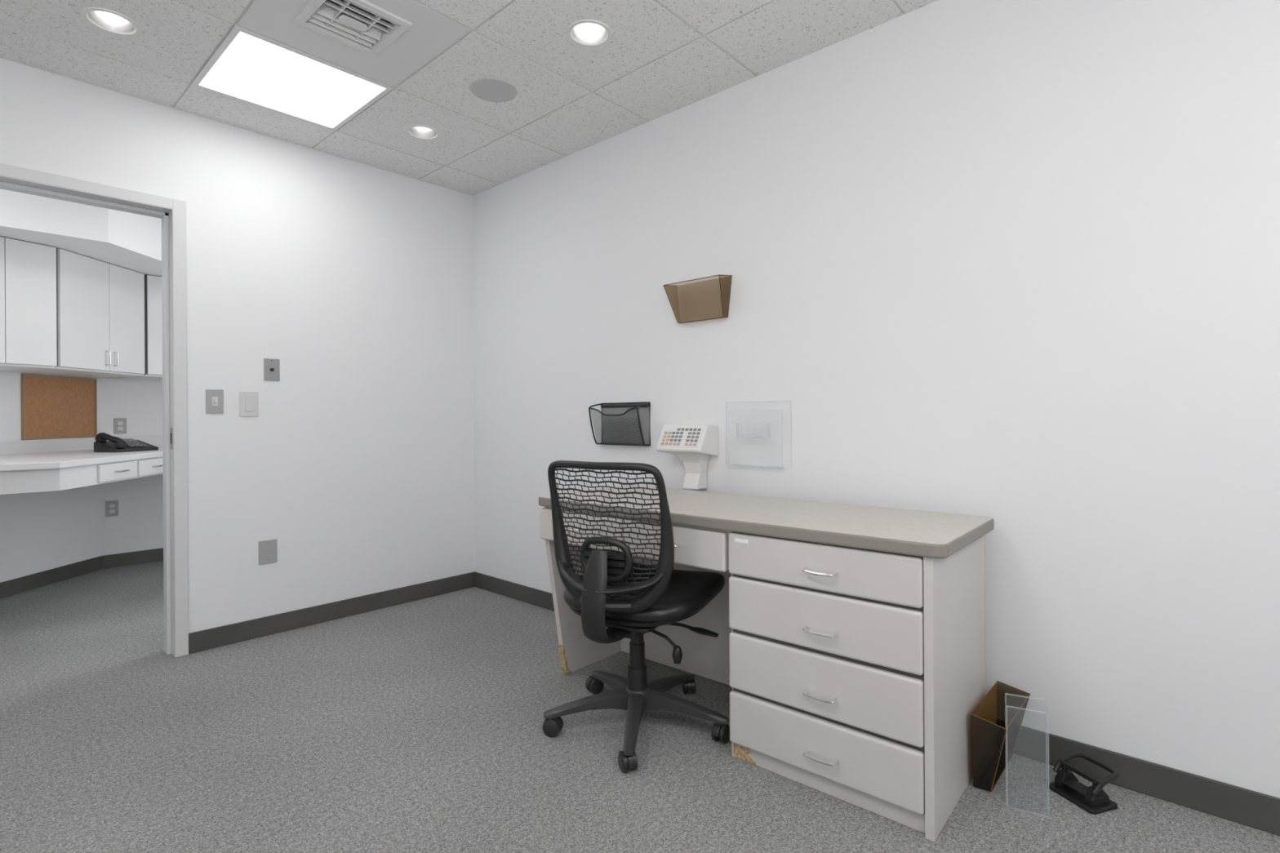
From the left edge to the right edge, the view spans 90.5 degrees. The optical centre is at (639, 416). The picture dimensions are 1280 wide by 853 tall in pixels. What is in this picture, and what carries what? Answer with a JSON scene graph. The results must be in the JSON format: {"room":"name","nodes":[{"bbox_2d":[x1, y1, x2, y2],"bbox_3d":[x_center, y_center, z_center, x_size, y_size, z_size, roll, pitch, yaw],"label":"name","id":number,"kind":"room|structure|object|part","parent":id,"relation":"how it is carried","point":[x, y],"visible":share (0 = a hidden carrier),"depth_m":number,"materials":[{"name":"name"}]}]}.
{"room":"office","nodes":[
{"label":"office","id":0,"kind":"room"},
{"bbox_2d":[0,371,163,582],"bbox_3d":[-3.871,-0.220,4.144,1.300,2.689,3.958,0,0,42],"label":"wall","id":1,"kind":"structure","parent":0,"point":[43,531],"depth_m":4.56,"materials":[{"name":"paint"}]},
{"bbox_2d":[0,555,102,598],"bbox_3d":[-3.945,1.077,3.884,0.010,0.096,1.581,0,0,-1],"label":"baseboard","id":2,"kind":"structure","parent":1,"relation":"attached to","point":[11,587],"depth_m":4.24,"materials":[{"name":"rubber"}]},
{"bbox_2d":[21,373,97,439],"bbox_3d":[-3.956,-0.058,4.341,0.017,0.424,0.560,0,0,-1],"label":"corkboard","id":3,"kind":"object","parent":1,"relation":"attached to","point":[53,407],"visible":0.96,"depth_m":4.31,"materials":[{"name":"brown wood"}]},
{"bbox_2d":[0,188,161,276],"bbox_3d":[-3.604,-1.207,3.893,1.170,0.418,4.052,0,0,17],"label":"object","id":4,"kind":"structure","parent":1,"relation":"attached to","point":[132,242],"depth_m":3.62,"materials":[{"name":"paint"}]},
{"bbox_2d":[0,236,162,380],"bbox_3d":[-3.695,-0.637,4.202,0.852,0.716,2.903,0,0,23],"label":"upper cabinet","id":5,"kind":"object","parent":1,"relation":"attached to","point":[63,312],"visible":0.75,"depth_m":3.88,"materials":[{"name":"grey"}]},
{"bbox_2d":[0,435,162,454],"bbox_3d":[-3.887,0.197,4.042,0.589,0.085,3.968,0,0,20],"label":"backsplash","id":6,"kind":"structure","parent":1,"relation":"attached to","point":[19,446],"depth_m":4.28,"materials":[{"name":"laminate"}]},
{"bbox_2d":[0,435,163,494],"bbox_3d":[-3.518,0.269,3.794,1.374,0.235,4.190,0,0,17],"label":"countertop","id":7,"kind":"structure","parent":1,"relation":"attached to","point":[26,466],"depth_m":3.63,"materials":[{"name":"laminate"}]},
{"bbox_2d":[93,432,158,452],"bbox_3d":[-3.458,0.172,4.278,0.234,0.128,0.280,0,0,14],"label":"desk phone","id":8,"kind":"object","parent":7,"relation":"on","point":[114,444],"visible":1,"depth_m":4.17,"materials":[{"name":"black plastic"}]},
{"bbox_2d":[105,500,118,516],"bbox_3d":[-3.922,0.688,4.716,0.008,0.118,0.075,0,0,42],"label":"wall outlet","id":9,"kind":"object","parent":1,"relation":"attached to","point":[111,506],"visible":1,"depth_m":4.71,"materials":[{"name":"grey plastic"}]},
{"bbox_2d":[113,417,126,434],"bbox_3d":[-3.892,0.074,4.754,0.008,0.118,0.075,0,0,42],"label":"wall plate","id":10,"kind":"object","parent":1,"relation":"attached to","point":[119,424],"visible":1,"depth_m":4.75,"materials":[{"name":"grey plastic"}]},
{"bbox_2d":[102,547,163,568],"bbox_3d":[-3.412,1.073,5.277,0.010,0.096,1.633,0,0,42],"label":"baseboard","id":11,"kind":"structure","parent":1,"relation":"attached to","point":[110,561],"depth_m":4.80,"materials":[{"name":"rubber"}]},
{"bbox_2d":[0,57,475,633],"bbox_3d":[-2.413,-0.230,2.744,0.120,2.689,3.838,0,0,42],"label":"wall","id":12,"kind":"structure","parent":0,"point":[357,277],"depth_m":3.35,"materials":[{"name":"paint"}]},
{"bbox_2d":[0,163,188,657],"bbox_3d":[-2.510,0.058,2.635,0.152,2.116,1.018,0,0,42],"label":"frame","id":13,"kind":"object","parent":12,"relation":"attached to","point":[172,212],"visible":1,"depth_m":2.94,"materials":[{"name":"white paint"}]},
{"bbox_2d":[169,427,173,448],"bbox_3d":[-2.177,0.104,2.950,0.040,0.100,0.003,0,0,42],"label":"strike plate","id":14,"kind":"object","parent":13,"relation":"attached to","point":[171,428],"visible":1,"depth_m":2.94,"materials":[{"name":"silver metal"}]},
{"bbox_2d":[205,389,223,413],"bbox_3d":[-2.042,-0.070,3.050,0.018,0.115,0.073,0,0,42],"label":"light switch","id":15,"kind":"object","parent":12,"relation":"attached to","point":[214,397],"visible":1,"depth_m":3.05,"materials":[{"name":"grey plastic"}]},
{"bbox_2d":[239,391,258,416],"bbox_3d":[-1.947,-0.060,3.162,0.008,0.122,0.085,0,0,42],"label":"rocker light switch","id":16,"kind":"object","parent":12,"relation":"attached to","point":[248,401],"visible":1,"depth_m":3.16,"materials":[{"name":"white plastic"}]},
{"bbox_2d":[258,539,277,564],"bbox_3d":[-1.889,0.690,3.222,0.007,0.118,0.085,0,0,42],"label":"blank wall plate","id":17,"kind":"object","parent":12,"relation":"attached to","point":[268,549],"visible":1,"depth_m":3.22,"materials":[{"name":"grey"}]},
{"bbox_2d":[263,358,279,381],"bbox_3d":[-1.875,-0.236,3.236,0.018,0.112,0.073,0,0,42],"label":"thermostat plate","id":18,"kind":"object","parent":12,"relation":"attached to","point":[271,366],"visible":1,"depth_m":3.24,"materials":[{"name":"silver metal"}]},
{"bbox_2d":[188,572,474,653],"bbox_3d":[-1.595,1.062,3.543,0.010,0.096,1.547,0,0,42],"label":"baseboard","id":19,"kind":"structure","parent":12,"relation":"attached to","point":[206,639],"depth_m":3.40,"materials":[{"name":"rubber"}]},
{"bbox_2d":[0,0,937,195],"bbox_3d":[-0.421,-1.451,0.938,5.269,0.030,3.838,0,0,42],"label":"ceiling","id":20,"kind":"structure","parent":0,"point":[660,58],"depth_m":2.55,"materials":[{"name":"tile"}]},
{"bbox_2d":[80,6,142,37],"bbox_3d":[-1.913,-1.485,2.298,0.172,0.125,0.172,0,0,42],"label":"recessed light","id":21,"kind":"object","parent":20,"relation":"in","point":[107,20],"visible":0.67,"depth_m":2.33,"materials":[{"name":"white metal"}]},
{"bbox_2d":[191,24,393,130],"bbox_3d":[-1.504,-1.443,2.751,0.604,0.033,0.604,0,0,42],"label":"rim","id":22,"kind":"object","parent":20,"relation":"attached to","point":[236,29],"visible":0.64,"depth_m":2.67,"materials":[{"name":"white metal"}]},
{"bbox_2d":[200,31,383,126],"bbox_3d":[-1.503,-1.435,2.751,0.560,0.002,0.560,0,0,42],"label":"ceiling light panel","id":23,"kind":"object","parent":22,"relation":"attached to","point":[253,68],"visible":1,"depth_m":2.73,"materials":[{"name":"white plastic"}]},
{"bbox_2d":[293,0,412,56],"bbox_3d":[-1.043,-1.468,2.307,0.300,0.090,0.300,0,0,42],"label":"ceiling vent","id":24,"kind":"object","parent":20,"relation":"in","point":[362,25],"visible":0.98,"depth_m":2.31,"materials":[{"name":"white metal"}]},
{"bbox_2d":[404,124,440,140],"bbox_3d":[-1.095,-1.490,3.203,0.172,0.125,0.172,0,0,42],"label":"recessed light","id":25,"kind":"object","parent":20,"relation":"in","point":[424,132],"visible":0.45,"depth_m":3.25,"materials":[{"name":"white metal"}]},
{"bbox_2d":[470,77,517,102],"bbox_3d":[-0.642,-1.432,2.794,0.204,0.006,0.204,0,0,42],"label":"ceiling speaker","id":26,"kind":"object","parent":20,"relation":"in","point":[489,89],"depth_m":2.79},
{"bbox_2d":[566,18,612,47],"bbox_3d":[-0.191,-1.495,2.385,0.172,0.125,0.172,0,0,42],"label":"recessed light","id":27,"kind":"object","parent":20,"relation":"in","point":[587,33],"visible":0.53,"depth_m":2.43,"materials":[{"name":"white metal"}]},
{"bbox_2d":[0,560,1279,852],"bbox_3d":[-1.337,1.138,1.794,8.000,0.060,4.058,0,0,42],"label":"floor","id":28,"kind":"structure","parent":0,"point":[415,726],"depth_m":2.04,"materials":[{"name":"grey carpet"}]},
{"bbox_2d":[542,460,729,773],"bbox_3d":[0.010,0.623,2.280,0.641,0.954,0.662,0,0,28],"label":"office chair","id":29,"kind":"object","parent":28,"relation":"on","point":[632,599],"visible":1,"depth_m":2.10,"materials":[{"name":"black fabric"}]},
{"bbox_3d":[-0.113,0.399,2.084,0.460,0.506,0.132,0,0,28],"label":"frame","id":30,"kind":"part","parent":29,"relation":"part of","materials":[{"name":"black plastic"}]},
{"bbox_2d":[563,563,724,622],"bbox_3d":[0.023,0.641,2.335,0.524,0.097,0.532,0,0,28],"label":"seat cushion","id":31,"kind":"object","parent":29,"relation":"on","point":[687,593],"depth_m":2.15,"materials":[{"name":"black leather"}]},
{"bbox_2d":[538,484,994,841],"bbox_3d":[0.347,0.713,2.321,1.585,0.770,0.596,0,0,41],"label":"desk","id":32,"kind":"object","parent":28,"relation":"on","point":[849,645],"visible":0.84,"depth_m":1.86,"materials":[{"name":"laminate"}]},
{"bbox_3d":[-0.220,0.736,2.835,0.025,0.731,0.514,0,0,41],"label":"leg panel","id":33,"kind":"part","parent":32,"relation":"part of","materials":[{"name":"laminate"}]},
{"bbox_3d":[0.254,0.796,2.682,0.891,0.596,0.018,0,0,41],"label":"modesty panel","id":34,"kind":"part","parent":32,"relation":"part of","materials":[{"name":"laminate"}]},
{"bbox_2d":[656,424,718,489],"bbox_3d":[0.211,0.183,2.868,0.255,0.288,0.137,0,0,42],"label":"console","id":35,"kind":"object","parent":32,"relation":"on","point":[694,445],"visible":1,"depth_m":2.83,"materials":[{"name":"white plastic"}]},
{"bbox_2d":[970,680,1030,791],"bbox_3d":[1.103,0.979,1.933,0.094,0.225,0.306,0,0,42],"label":"file holder","id":36,"kind":"object","parent":28,"relation":"on","point":[997,720],"visible":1,"depth_m":1.87,"materials":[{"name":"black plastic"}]},
{"bbox_2d":[1048,751,1119,814],"bbox_3d":[1.276,1.046,1.819,0.125,0.093,0.140,0,0,-18],"label":"hole punch","id":37,"kind":"object","parent":28,"relation":"on","point":[1093,799],"visible":1,"depth_m":1.80,"materials":[{"name":"black plastic"}]},
{"bbox_2d":[1048,782,1117,814],"bbox_3d":[1.264,1.086,1.816,0.100,0.012,0.140,0,0,-18],"label":"tray","id":38,"kind":"object","parent":37,"relation":"on","point":[1105,805],"depth_m":1.77,"materials":[{"name":"black plastic"}]},
{"bbox_3d":[1.283,1.023,1.822,0.110,0.048,0.134,0,0,-18],"label":"handle","id":39,"kind":"part","parent":37,"relation":"part of","materials":[{"name":"black plastic"}]},
{"bbox_2d":[472,0,1279,798],"bbox_3d":[0.869,-0.250,2.446,5.389,2.689,0.120,0,0,42],"label":"wall","id":40,"kind":"structure","parent":0,"point":[1015,264],"depth_m":2.08,"materials":[{"name":"paint"}]},
{"bbox_2d":[588,401,650,446],"bbox_3d":[-0.105,0.039,3.183,0.343,0.216,0.099,0,0,42],"label":"file holder","id":41,"kind":"object","parent":40,"relation":"attached to","point":[643,404],"visible":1,"depth_m":3.18,"materials":[{"name":"black metal"}]},
{"bbox_2d":[662,274,732,323],"bbox_3d":[0.256,-0.524,2.847,0.313,0.183,0.100,0,0,42],"label":"file holder","id":42,"kind":"object","parent":40,"relation":"attached to","point":[725,281],"visible":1,"depth_m":2.79,"materials":[{"name":"plastic"}]},
{"bbox_2d":[474,571,1279,835],"bbox_3d":[0.878,1.046,2.357,5.269,0.096,0.010,0,0,42],"label":"baseboard","id":43,"kind":"structure","parent":40,"relation":"attached to","point":[1259,811],"depth_m":1.83,"materials":[{"name":"rubber"}]}
]}

